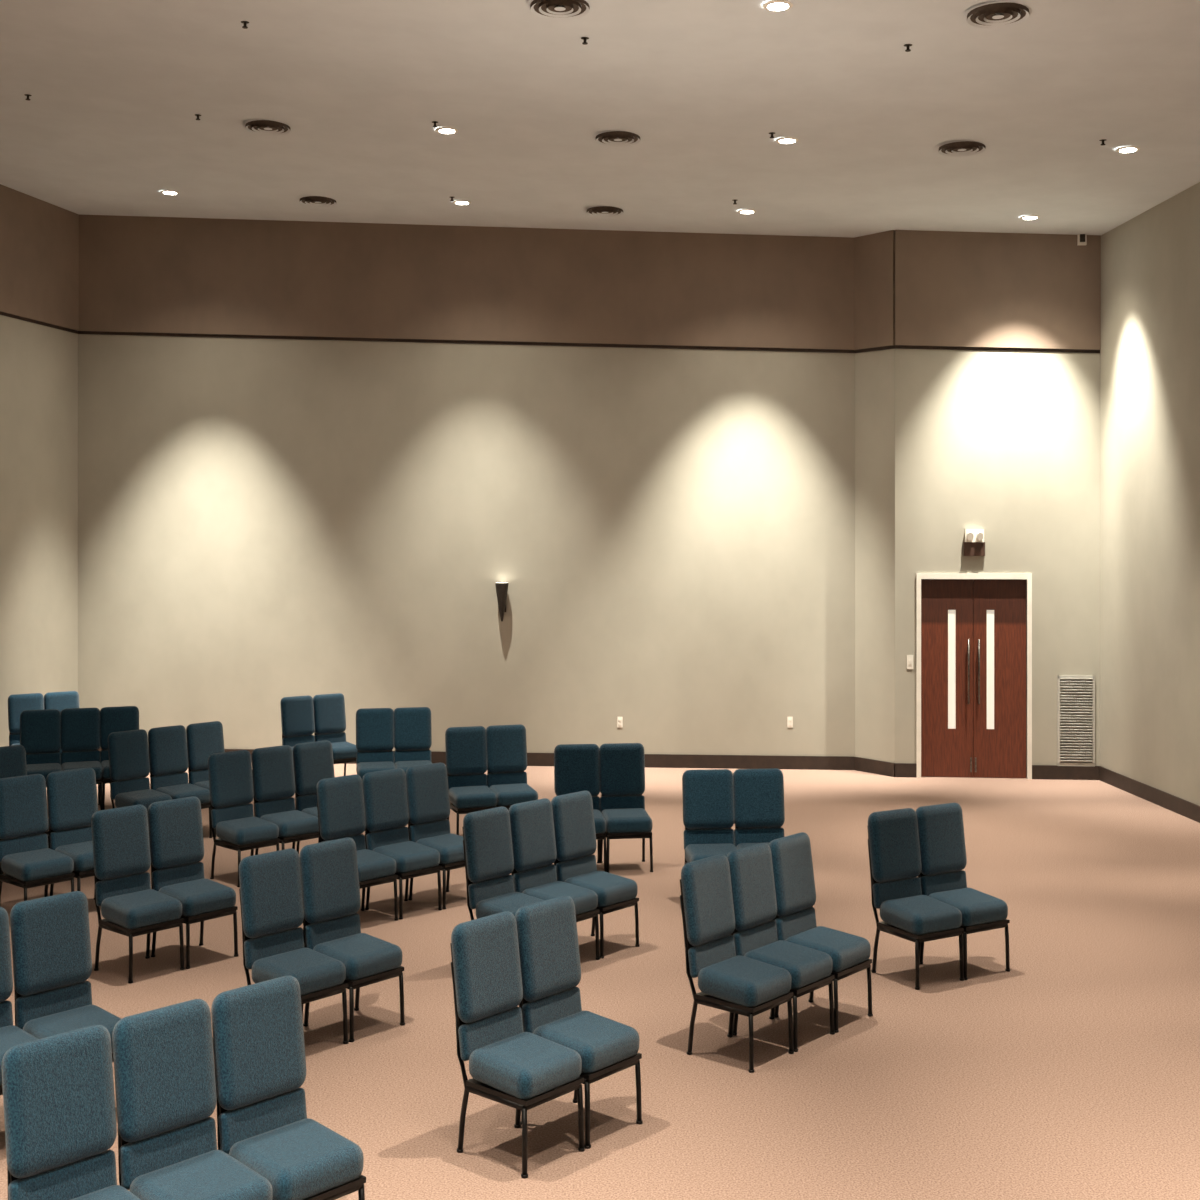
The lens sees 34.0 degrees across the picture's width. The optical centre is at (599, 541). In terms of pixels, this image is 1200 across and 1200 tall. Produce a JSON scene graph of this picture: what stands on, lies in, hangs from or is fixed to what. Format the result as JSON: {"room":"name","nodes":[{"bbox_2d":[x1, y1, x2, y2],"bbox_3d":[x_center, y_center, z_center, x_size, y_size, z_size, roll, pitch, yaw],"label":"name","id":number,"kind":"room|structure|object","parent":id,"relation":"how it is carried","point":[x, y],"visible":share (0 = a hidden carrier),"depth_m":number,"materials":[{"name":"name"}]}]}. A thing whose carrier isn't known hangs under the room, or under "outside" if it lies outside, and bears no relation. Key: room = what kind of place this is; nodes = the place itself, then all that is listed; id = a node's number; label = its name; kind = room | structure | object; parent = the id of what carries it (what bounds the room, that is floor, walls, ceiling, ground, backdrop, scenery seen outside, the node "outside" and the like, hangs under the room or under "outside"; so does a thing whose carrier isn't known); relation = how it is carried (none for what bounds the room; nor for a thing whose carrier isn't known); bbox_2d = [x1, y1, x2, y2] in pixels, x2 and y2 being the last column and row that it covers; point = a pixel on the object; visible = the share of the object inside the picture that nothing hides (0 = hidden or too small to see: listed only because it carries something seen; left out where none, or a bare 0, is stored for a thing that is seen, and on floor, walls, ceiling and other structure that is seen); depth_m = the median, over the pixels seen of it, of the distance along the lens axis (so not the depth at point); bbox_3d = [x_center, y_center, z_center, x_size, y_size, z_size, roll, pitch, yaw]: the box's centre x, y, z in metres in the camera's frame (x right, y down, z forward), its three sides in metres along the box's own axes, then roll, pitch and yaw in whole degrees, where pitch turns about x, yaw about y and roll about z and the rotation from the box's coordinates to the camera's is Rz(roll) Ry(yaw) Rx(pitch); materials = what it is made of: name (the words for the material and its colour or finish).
{"room":"church auditorium","nodes":[
{"label":"church auditorium","id":0,"kind":"room"},
{"bbox_2d":[0,315,77,746],"bbox_3d":[-8.788,-0.051,9.500,0.228,5.203,27.446,0,0,11],"label":"wall","id":1,"kind":"structure","parent":0,"point":[39,363],"depth_m":21.91,"materials":[{"name":"paint"}]},
{"bbox_2d":[0,184,78,333],"bbox_3d":[-8.774,-3.377,9.495,0.258,1.887,27.450,0,0,11],"label":"wall band","id":2,"kind":"object","parent":1,"relation":"attached to","point":[39,239],"visible":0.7,"depth_m":21.89,"materials":[{"name":"brown paint"}]},
{"bbox_2d":[78,334,854,756],"bbox_3d":[-1.618,0.041,22.573,9.029,5.018,0.299,0,0,6],"label":"wall","id":3,"kind":"structure","parent":0,"point":[670,533],"depth_m":22.40,"materials":[{"name":"paint"}]},
{"bbox_2d":[78,214,854,352],"bbox_3d":[-1.619,-3.094,22.553,9.031,1.963,0.339,0,0,6],"label":"wall band","id":4,"kind":"object","parent":3,"relation":"attached to","point":[139,275],"visible":0.82,"depth_m":22.37,"materials":[{"name":"brown paint"}]},
{"bbox_2d":[98,747,854,769],"bbox_3d":[-1.628,2.475,22.415,9.015,0.150,0.018,0,0,6],"label":"baseboard","id":5,"kind":"structure","parent":3,"relation":"attached to","point":[533,759],"depth_m":22.06,"materials":[{"name":"brown wood"}]},
{"bbox_2d":[495,582,507,620],"bbox_3d":[-1.114,0.681,22.268,0.150,0.440,0.204,0,0,0],"label":"sconce","id":6,"kind":"object","parent":3,"relation":"attached to","point":[501,587],"visible":1,"depth_m":22.20,"materials":[{"name":"black metal"}]},
{"bbox_2d":[617,717,622,726],"bbox_3d":[0.226,2.040,22.210,0.060,0.120,0.011,0,0,6],"label":"outlet","id":7,"kind":"object","parent":3,"relation":"attached to","point":[619,719],"visible":1,"depth_m":22.21,"materials":[{"name":"white paint"}]},
{"bbox_2d":[787,717,792,726],"bbox_3d":[2.132,2.021,21.996,0.060,0.120,0.011,0,0,6],"label":"outlet","id":8,"kind":"object","parent":3,"relation":"attached to","point":[789,719],"visible":1,"depth_m":21.99,"materials":[{"name":"white paint"}]},
{"bbox_2d":[0,764,1199,1199],"bbox_3d":[-2.565,2.650,9.463,18.875,0.200,28.927,0,0,0],"label":"floor","id":9,"kind":"structure","parent":0,"point":[1072,1072],"depth_m":10.15,"materials":[{"name":"beige carpet"}]},
{"bbox_2d":[0,907,37,1094],"bbox_3d":[-2.604,2.080,8.343,0.429,0.944,0.644,0,0,-41],"label":"chair","id":10,"kind":"object","parent":9,"relation":"on","point":[11,1035],"visible":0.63,"depth_m":8.59,"materials":[{"name":"fabric"}]},
{"bbox_2d":[0,745,48,847],"bbox_3d":[-4.548,2.080,15.230,0.429,0.944,0.644,0,0,-41],"label":"chair","id":11,"kind":"object","parent":9,"relation":"on","point":[12,758],"visible":0.16,"depth_m":15.41,"materials":[{"name":"fabric"}]},
{"bbox_2d":[8,693,43,745],"bbox_3d":[-5.973,2.080,20.558,0.402,0.944,0.669,0,0,-28],"label":"chair","id":12,"kind":"object","parent":9,"relation":"on","point":[17,703],"visible":0.3,"depth_m":20.64,"materials":[{"name":"fabric"}]},
{"bbox_2d":[0,774,74,901],"bbox_3d":[-3.842,2.080,13.294,0.429,0.944,0.644,0,0,-41],"label":"chair","id":13,"kind":"object","parent":9,"relation":"on","point":[26,859],"visible":0.94,"depth_m":13.30,"materials":[{"name":"fabric"}]},
{"bbox_2d":[20,709,61,780],"bbox_3d":[-5.292,2.080,18.555,0.383,0.944,0.668,0,0,-17],"label":"chair","id":14,"kind":"object","parent":9,"relation":"on","point":[40,730],"visible":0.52,"depth_m":18.71,"materials":[{"name":"fabric"}]},
{"bbox_2d":[44,691,79,753],"bbox_3d":[-5.672,2.080,20.839,0.402,0.944,0.669,0,0,-28],"label":"chair","id":15,"kind":"object","parent":9,"relation":"on","point":[60,701],"visible":0.13,"depth_m":20.99,"materials":[{"name":"fabric"}]},
{"bbox_2d":[10,891,120,1061],"bbox_3d":[-2.354,2.080,8.726,0.429,0.944,0.644,0,0,-41],"label":"chair","id":16,"kind":"object","parent":9,"relation":"on","point":[50,935],"visible":0.62,"depth_m":8.79,"materials":[{"name":"fabric"}]},
{"bbox_2d":[1,1025,140,1199],"bbox_3d":[-1.630,2.080,6.219,0.424,0.944,0.649,0,0,-39],"label":"chair","id":17,"kind":"object","parent":9,"relation":"on","point":[59,1097],"visible":1,"depth_m":6.33,"materials":[{"name":"fabric"}]},
{"bbox_2d":[46,767,97,899],"bbox_3d":[-3.592,2.080,13.677,0.429,0.944,0.644,0,0,-41],"label":"chair","id":18,"kind":"object","parent":9,"relation":"on","point":[72,801],"visible":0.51,"depth_m":13.72,"materials":[{"name":"fabric"}]},
{"bbox_2d":[61,708,102,809],"bbox_3d":[-4.958,2.080,18.735,0.383,0.944,0.668,0,0,-17],"label":"chair","id":19,"kind":"object","parent":9,"relation":"on","point":[80,727],"visible":0.88,"depth_m":18.88,"materials":[{"name":"fabric"}]},
{"bbox_2d":[100,706,138,809],"bbox_3d":[-4.624,2.080,18.914,0.383,0.944,0.668,0,0,-17],"label":"chair","id":20,"kind":"object","parent":9,"relation":"on","point":[123,718],"visible":0.57,"depth_m":19.05,"materials":[{"name":"fabric"}]},
{"bbox_2d":[91,805,184,982],"bbox_3d":[-2.765,2.080,11.700,0.429,0.944,0.644,0,0,-41],"label":"chair","id":21,"kind":"object","parent":9,"relation":"on","point":[129,905],"visible":1,"depth_m":11.69,"materials":[{"name":"fabric"}]},
{"bbox_2d":[108,729,171,826],"bbox_3d":[-3.880,2.080,16.533,0.429,0.944,0.644,0,0,-41],"label":"chair","id":22,"kind":"object","parent":9,"relation":"on","point":[128,751],"visible":0.8,"depth_m":16.58,"materials":[{"name":"fabric"}]},
{"bbox_2d":[148,725,212,837],"bbox_3d":[-3.630,2.080,16.917,0.429,0.944,0.644,0,0,-41],"label":"chair","id":23,"kind":"object","parent":9,"relation":"on","point":[168,753],"visible":0.67,"depth_m":16.96,"materials":[{"name":"fabric"}]},
{"bbox_2d":[112,999,272,1199],"bbox_3d":[-1.370,2.080,6.590,0.424,0.944,0.649,0,0,-39],"label":"chair","id":24,"kind":"object","parent":9,"relation":"on","point":[164,1069],"visible":0.96,"depth_m":6.65,"materials":[{"name":"fabric"}]},
{"bbox_2d":[148,796,238,968],"bbox_3d":[-2.515,2.080,12.084,0.429,0.944,0.644,0,0,-41],"label":"chair","id":25,"kind":"object","parent":9,"relation":"on","point":[176,840],"visible":0.91,"depth_m":12.08,"materials":[{"name":"fabric"}]},
{"bbox_2d":[186,721,224,835],"bbox_3d":[-3.380,2.080,17.300,0.429,0.944,0.644,0,0,-41],"label":"chair","id":26,"kind":"object","parent":9,"relation":"on","point":[204,739],"visible":0.38,"depth_m":17.35,"materials":[{"name":"fabric"}]},
{"bbox_2d":[208,750,279,886],"bbox_3d":[-2.703,2.080,14.854,0.422,0.944,0.652,0,0,-38],"label":"chair","id":27,"kind":"object","parent":9,"relation":"on","point":[236,826],"visible":0.98,"depth_m":14.85,"materials":[{"name":"fabric"}]},
{"bbox_2d":[251,745,318,854],"bbox_3d":[-2.438,2.080,15.220,0.422,0.944,0.652,0,0,-38],"label":"chair","id":28,"kind":"object","parent":9,"relation":"on","point":[272,767],"visible":0.73,"depth_m":15.25,"materials":[{"name":"fabric"}]},
{"bbox_2d":[211,976,365,1199],"bbox_3d":[-1.111,2.080,6.962,0.424,0.944,0.649,0,0,-39],"label":"chair","id":29,"kind":"object","parent":9,"relation":"on","point":[263,1123],"visible":0.92,"depth_m":6.98,"materials":[{"name":"fabric"}]},
{"bbox_2d":[239,848,348,1043],"bbox_3d":[-1.568,2.080,9.984,0.429,0.944,0.644,0,0,-41],"label":"chair","id":30,"kind":"object","parent":9,"relation":"on","point":[270,891],"visible":0.88,"depth_m":9.99,"materials":[{"name":"fabric"}]},
{"bbox_2d":[280,695,314,750],"bbox_3d":[-3.043,2.080,20.229,0.407,0.944,0.666,0,0,-30],"label":"chair","id":31,"kind":"object","parent":9,"relation":"on","point":[297,712],"visible":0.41,"depth_m":20.36,"materials":[{"name":"fabric"}]},
{"bbox_2d":[293,740,334,853],"bbox_3d":[-2.173,2.080,15.585,0.422,0.944,0.652,0,0,-38],"label":"chair","id":32,"kind":"object","parent":9,"relation":"on","point":[313,761],"visible":0.34,"depth_m":15.64,"materials":[{"name":"fabric"}]},
{"bbox_2d":[313,693,357,775],"bbox_3d":[-2.753,2.080,20.531,0.407,0.944,0.666,0,0,-30],"label":"chair","id":33,"kind":"object","parent":9,"relation":"on","point":[329,709],"visible":0.7,"depth_m":20.62,"materials":[{"name":"fabric"}]},
{"bbox_2d":[299,837,404,1041],"bbox_3d":[-1.318,2.080,10.367,0.429,0.944,0.644,0,0,-41],"label":"chair","id":34,"kind":"object","parent":9,"relation":"on","point":[329,869],"visible":0.85,"depth_m":10.36,"materials":[{"name":"fabric"}]},
{"bbox_2d":[317,774,397,920],"bbox_3d":[-1.647,2.080,13.256,0.422,0.944,0.652,0,0,-38],"label":"chair","id":35,"kind":"object","parent":9,"relation":"on","point":[340,800],"visible":0.62,"depth_m":13.29,"materials":[{"name":"fabric"}]},
{"bbox_2d":[356,708,395,778],"bbox_3d":[-2.137,2.080,18.712,0.375,0.944,0.652,0,0,-9],"label":"chair","id":36,"kind":"object","parent":9,"relation":"on","point":[374,726],"visible":0.77,"depth_m":18.88,"materials":[{"name":"fabric"}]},
{"bbox_2d":[362,768,441,919],"bbox_3d":[-1.383,2.080,13.621,0.422,0.944,0.652,0,0,-38],"label":"chair","id":37,"kind":"object","parent":9,"relation":"on","point":[385,791],"visible":0.81,"depth_m":13.63,"materials":[{"name":"fabric"}]},
{"bbox_2d":[394,707,431,773],"bbox_3d":[-1.785,2.080,18.812,0.375,0.944,0.652,0,0,-9],"label":"chair","id":38,"kind":"object","parent":9,"relation":"on","point":[412,725],"visible":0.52,"depth_m":18.98,"materials":[{"name":"fabric"}]},
{"bbox_2d":[405,762,464,908],"bbox_3d":[-1.118,2.080,13.986,0.422,0.944,0.652,0,0,-38],"label":"chair","id":39,"kind":"object","parent":9,"relation":"on","point":[427,785],"visible":0.71,"depth_m":14.02,"materials":[{"name":"fabric"}]},
{"bbox_2d":[445,726,497,834],"bbox_3d":[-1.106,2.080,16.825,0.380,0.944,0.664,0,0,-14],"label":"chair","id":40,"kind":"object","parent":9,"relation":"on","point":[466,747],"visible":0.87,"depth_m":16.95,"materials":[{"name":"fabric"}]},
{"bbox_2d":[462,807,544,919],"bbox_3d":[-0.538,2.080,11.612,0.429,0.944,0.644,0,0,-41],"label":"chair","id":41,"kind":"object","parent":9,"relation":"on","point":[487,842],"visible":0.73,"depth_m":11.65,"materials":[{"name":"fabric"}]},
{"bbox_2d":[486,724,537,810],"bbox_3d":[-0.766,2.080,16.981,0.380,0.944,0.664,0,0,-14],"label":"chair","id":42,"kind":"object","parent":9,"relation":"on","point":[506,744],"visible":0.76,"depth_m":17.12,"materials":[{"name":"fabric"}]},
{"bbox_2d":[450,911,584,1178],"bbox_3d":[-0.352,2.080,8.230,0.429,0.944,0.644,0,0,-41],"label":"chair","id":43,"kind":"object","parent":9,"relation":"on","point":[511,1066],"visible":1,"depth_m":8.20,"materials":[{"name":"fabric"}]},
{"bbox_2d":[509,798,599,959],"bbox_3d":[-0.288,2.080,11.995,0.429,0.944,0.644,0,0,-41],"label":"chair","id":44,"kind":"object","parent":9,"relation":"on","point":[533,873],"visible":0.68,"depth_m":12.02,"materials":[{"name":"fabric"}]},
{"bbox_2d":[515,895,642,1148],"bbox_3d":[-0.102,2.080,8.613,0.429,0.944,0.644,0,0,-41],"label":"chair","id":45,"kind":"object","parent":9,"relation":"on","point":[550,1005],"visible":0.81,"depth_m":8.60,"materials":[{"name":"fabric"}]},
{"bbox_2d":[554,744,606,871],"bbox_3d":[-0.157,2.080,15.341,0.373,0.944,0.643,0,0,-6],"label":"chair","id":46,"kind":"object","parent":9,"relation":"on","point":[576,766],"visible":0.61,"depth_m":15.52,"materials":[{"name":"fabric"}]},
{"bbox_2d":[551,791,639,957],"bbox_3d":[-0.038,2.080,12.379,0.429,0.944,0.644,0,0,-41],"label":"chair","id":47,"kind":"object","parent":9,"relation":"on","point":[573,814],"visible":0.85,"depth_m":12.37,"materials":[{"name":"fabric"}]},
{"bbox_2d":[599,743,652,872],"bbox_3d":[0.199,2.080,15.407,0.373,0.944,0.643,0,0,-6],"label":"chair","id":48,"kind":"object","parent":9,"relation":"on","point":[622,765],"visible":0.91,"depth_m":15.56,"materials":[{"name":"fabric"}]},
{"bbox_2d":[682,769,736,863],"bbox_3d":[0.782,2.080,13.597,0.372,0.944,0.638,0,0,-5],"label":"chair","id":49,"kind":"object","parent":9,"relation":"on","point":[708,795],"visible":0.73,"depth_m":13.77,"materials":[{"name":"fabric"}]},
{"bbox_2d":[680,854,793,1072],"bbox_3d":[0.679,2.080,9.792,0.429,0.944,0.644,0,0,-41],"label":"chair","id":50,"kind":"object","parent":9,"relation":"on","point":[742,985],"visible":1,"depth_m":9.76,"materials":[{"name":"fabric"}]},
{"bbox_2d":[733,768,784,848],"bbox_3d":[1.140,2.080,13.647,0.372,0.944,0.638,0,0,-5],"label":"chair","id":51,"kind":"object","parent":9,"relation":"on","point":[759,811],"visible":0.49,"depth_m":13.82,"materials":[{"name":"fabric"}]},
{"bbox_2d":[727,843,834,1051],"bbox_3d":[0.929,2.080,10.175,0.429,0.944,0.644,0,0,-41],"label":"chair","id":52,"kind":"object","parent":9,"relation":"on","point":[754,933],"visible":0.79,"depth_m":10.16,"materials":[{"name":"fabric"}]},
{"bbox_2d":[769,832,872,1032],"bbox_3d":[1.179,2.080,10.559,0.429,0.944,0.644,0,0,-41],"label":"chair","id":53,"kind":"object","parent":9,"relation":"on","point":[795,919],"visible":0.77,"depth_m":10.54,"materials":[{"name":"fabric"}]},
{"bbox_2d":[867,808,963,989],"bbox_3d":[1.850,2.080,11.539,0.394,0.944,0.671,0,0,-23],"label":"chair","id":54,"kind":"object","parent":9,"relation":"on","point":[893,835],"visible":1,"depth_m":11.59,"materials":[{"name":"fabric"}]},
{"bbox_2d":[915,803,1009,979],"bbox_3d":[2.168,2.080,11.784,0.394,0.944,0.671,0,0,-23],"label":"chair","id":55,"kind":"object","parent":9,"relation":"on","point":[942,876],"visible":0.81,"depth_m":11.85,"materials":[{"name":"fabric"}]},
{"bbox_2d":[0,0,1199,237],"bbox_3d":[-2.565,-3.806,9.463,18.875,1.200,28.927,0,0,0],"label":"ceiling","id":56,"kind":"structure","parent":0,"point":[108,124],"depth_m":16.04,"materials":[{"name":"white paint"}]},
{"bbox_2d":[161,190,178,194],"bbox_3d":[-4.612,-3.748,21.021,0.195,0.012,0.260,0,0,0],"label":"recessed light","id":57,"kind":"object","parent":56,"relation":"in","point":[170,192],"visible":1,"depth_m":20.98,"materials":[{"name":"white paint"}]},
{"bbox_2d":[241,21,248,28],"bbox_3d":[-2.494,-3.632,13.768,0.060,0.041,0.080,0,0,0],"label":"sprinkler","id":58,"kind":"object","parent":56,"relation":"attached to","point":[243,22],"visible":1,"depth_m":13.76,"materials":[{"name":"black metal"}]},
{"bbox_2d":[242,119,290,135],"bbox_3d":[-2.932,-3.657,17.309,0.442,0.030,0.590,0,0,0],"label":"ceiling vent","id":59,"kind":"object","parent":56,"relation":"in","point":[267,127],"visible":1,"depth_m":17.29,"materials":[{"name":"white metal"}]},
{"bbox_2d":[297,195,335,206],"bbox_3d":[-3.033,-3.662,21.082,0.442,0.030,0.590,0,0,0],"label":"ceiling vent","id":60,"kind":"object","parent":56,"relation":"in","point":[314,201],"visible":1,"depth_m":21.07,"materials":[{"name":"white metal"}]},
{"bbox_2d":[436,127,457,133],"bbox_3d":[-1.336,-3.592,17.115,0.195,0.012,0.260,0,0,0],"label":"recessed light","id":61,"kind":"object","parent":56,"relation":"in","point":[446,130],"visible":1,"depth_m":17.08,"materials":[{"name":"white paint"}]},
{"bbox_2d":[453,200,470,204],"bbox_3d":[-1.463,-3.598,20.774,0.195,0.012,0.260,0,0,0],"label":"recessed light","id":62,"kind":"object","parent":56,"relation":"in","point":[460,202],"visible":1,"depth_m":20.74,"materials":[{"name":"white paint"}]},
{"bbox_2d":[527,0,589,19],"bbox_3d":[-0.264,-3.530,12.944,0.442,0.030,0.590,0,0,0],"label":"ceiling vent","id":63,"kind":"object","parent":56,"relation":"in","point":[546,9],"visible":1,"depth_m":12.97,"materials":[{"name":"white metal"}]},
{"bbox_2d":[581,37,588,44],"bbox_3d":[-0.105,-3.518,13.763,0.060,0.041,0.080,0,0,0],"label":"sprinkler","id":64,"kind":"object","parent":56,"relation":"attached to","point":[583,38],"visible":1,"depth_m":13.75,"materials":[{"name":"black metal"}]},
{"bbox_2d":[584,206,622,216],"bbox_3d":[0.053,-3.514,20.848,0.442,0.030,0.590,0,0,0],"label":"ceiling vent","id":65,"kind":"object","parent":56,"relation":"in","point":[598,211],"visible":1,"depth_m":20.85,"materials":[{"name":"white metal"}]},
{"bbox_2d":[593,130,639,146],"bbox_3d":[0.157,-3.510,17.066,0.442,0.030,0.590,0,0,0],"label":"ceiling vent","id":66,"kind":"object","parent":56,"relation":"in","point":[614,138],"visible":1,"depth_m":17.05,"materials":[{"name":"white metal"}]},
{"bbox_2d":[738,209,755,213],"bbox_3d":[1.537,-3.455,20.492,0.195,0.012,0.260,0,0,0],"label":"recessed light","id":67,"kind":"object","parent":56,"relation":"in","point":[744,211],"visible":1,"depth_m":20.45,"materials":[{"name":"white paint"}]},
{"bbox_2d":[763,0,792,10],"bbox_3d":[1.153,-3.473,12.698,0.195,0.012,0.260,0,0,0],"label":"recessed light","id":68,"kind":"object","parent":56,"relation":"in","point":[773,5],"visible":1,"depth_m":12.67,"materials":[{"name":"white paint"}]},
{"bbox_2d":[776,137,797,143],"bbox_3d":[1.608,-3.451,16.856,0.195,0.012,0.260,0,0,0],"label":"recessed light","id":69,"kind":"object","parent":56,"relation":"in","point":[783,140],"visible":1,"depth_m":16.82,"materials":[{"name":"white paint"}]},
{"bbox_2d":[904,44,911,51],"bbox_3d":[2.127,-3.412,13.537,0.060,0.041,0.080,0,0,0],"label":"sprinkler","id":70,"kind":"object","parent":56,"relation":"attached to","point":[907,46],"visible":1,"depth_m":13.53,"materials":[{"name":"black metal"}]},
{"bbox_2d":[936,140,985,156],"bbox_3d":[3.103,-3.369,16.802,0.442,0.030,0.590,0,0,0],"label":"ceiling vent","id":71,"kind":"object","parent":56,"relation":"in","point":[965,147],"visible":1,"depth_m":16.78,"materials":[{"name":"white metal"}]},
{"bbox_2d":[963,1,1028,28],"bbox_3d":[2.567,-3.395,12.640,0.442,0.030,0.590,0,0,0],"label":"ceiling vent","id":72,"kind":"object","parent":56,"relation":"in","point":[982,15],"visible":1,"depth_m":12.63,"materials":[{"name":"white metal"}]},
{"bbox_2d":[1020,215,1039,219],"bbox_3d":[4.398,-3.318,20.048,0.195,0.012,0.260,0,0,0],"label":"recessed light","id":73,"kind":"object","parent":56,"relation":"in","point":[1026,217],"visible":1,"depth_m":20.01,"materials":[{"name":"white paint"}]},
{"bbox_2d":[1116,146,1139,152],"bbox_3d":[4.462,-3.315,16.564,0.195,0.012,0.260,0,0,0],"label":"recessed light","id":74,"kind":"object","parent":56,"relation":"in","point":[1126,149],"visible":1,"depth_m":16.52,"materials":[{"name":"white paint"}]},
{"bbox_2d":[854,230,894,352],"bbox_3d":[3.106,-2.874,21.670,0.557,1.549,0.850,0,0,0],"label":"wall jog","id":75,"kind":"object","parent":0,"point":[874,254],"depth_m":21.54,"materials":[{"name":"brown paint"}]},
{"bbox_2d":[855,757,894,776],"bbox_3d":[3.021,2.475,21.589,0.360,0.150,0.663,0,0,0],"label":"baseboard","id":76,"kind":"structure","parent":0,"point":[861,764],"depth_m":21.56,"materials":[{"name":"brown wood"}]},
{"bbox_2d":[855,349,894,762],"bbox_3d":[3.118,0.201,21.682,0.532,4.697,0.827,0,0,0],"label":"wall jog","id":77,"kind":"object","parent":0,"point":[874,370],"depth_m":21.58,"materials":[{"name":"beige paint"}]},
{"bbox_2d":[895,349,1099,777],"bbox_3d":[4.290,0.208,21.283,2.189,4.684,0.299,0,0,7],"label":"wall","id":78,"kind":"structure","parent":0,"point":[1004,444],"depth_m":21.12,"materials":[{"name":"beige paint"}]},
{"bbox_2d":[907,655,912,668],"bbox_3d":[3.360,1.301,21.241,0.068,0.150,0.014,0,0,7],"label":"switch plate","id":79,"kind":"object","parent":78,"relation":"attached to","point":[909,657],"visible":1,"depth_m":21.24,"materials":[{"name":"white paint"}]},
{"bbox_2d":[921,579,1025,777],"bbox_3d":[4.040,1.475,21.226,1.117,2.140,0.185,0,0,0],"label":"double door","id":80,"kind":"structure","parent":78,"relation":"in","point":[973,631],"depth_m":21.20,"materials":[{"name":"brown wood"}]},
{"bbox_2d":[916,573,1031,778],"bbox_3d":[4.046,1.443,21.294,1.241,2.214,0.299,0,0,7],"label":"door frame","id":81,"kind":"structure","parent":78,"relation":"in","point":[1028,576],"depth_m":21.13,"materials":[{"name":"white wood"}]},
{"bbox_2d":[963,529,984,555],"bbox_3d":[4.032,0.006,21.100,0.228,0.290,0.128,0,0,7],"label":"emergency light","id":82,"kind":"object","parent":78,"relation":"attached to","point":[974,544],"visible":1,"depth_m":21.11,"materials":[{"name":"white paint"}]},
{"bbox_2d":[895,763,1098,779],"bbox_3d":[4.279,2.475,21.125,2.174,0.150,0.018,0,0,7],"label":"baseboard","id":83,"kind":"structure","parent":78,"relation":"attached to","point":[1054,772],"depth_m":21.04,"materials":[{"name":"brown wood"}]},
{"bbox_2d":[895,230,1100,352],"bbox_3d":[4.288,-2.827,21.264,2.191,1.609,0.339,0,0,7],"label":"wall band","id":84,"kind":"object","parent":78,"relation":"attached to","point":[955,290],"visible":0.79,"depth_m":21.09,"materials":[{"name":"brown paint"}]},
{"bbox_2d":[1077,234,1086,245],"bbox_3d":[5.156,-3.245,20.970,0.090,0.140,0.114,0,0,4],"label":"detector","id":85,"kind":"object","parent":84,"relation":"attached to","point":[1081,238],"visible":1,"depth_m":20.94,"materials":[{"name":"white paint"}]},
{"bbox_2d":[1057,675,1094,765],"bbox_3d":[5.106,1.919,21.016,0.392,0.970,0.030,0,0,7],"label":"air vent","id":86,"kind":"object","parent":78,"relation":"in","point":[1075,694],"visible":1,"depth_m":21.02,"materials":[{"name":"grey metal"}]},
{"bbox_2d":[1100,182,1199,805],"bbox_3d":[5.852,-0.489,8.506,0.225,6.079,25.017,0,0,-2],"label":"wall","id":87,"kind":"structure","parent":0,"point":[1150,350],"depth_m":19.20,"materials":[{"name":"paint"}]},
{"bbox_2d":[1099,766,1199,822],"bbox_3d":[5.733,2.475,8.500,0.014,0.150,25.012,0,0,-2],"label":"baseboard","id":88,"kind":"structure","parent":87,"relation":"attached to","point":[1180,806],"depth_m":19.19,"materials":[{"name":"brown wood"}]}
]}

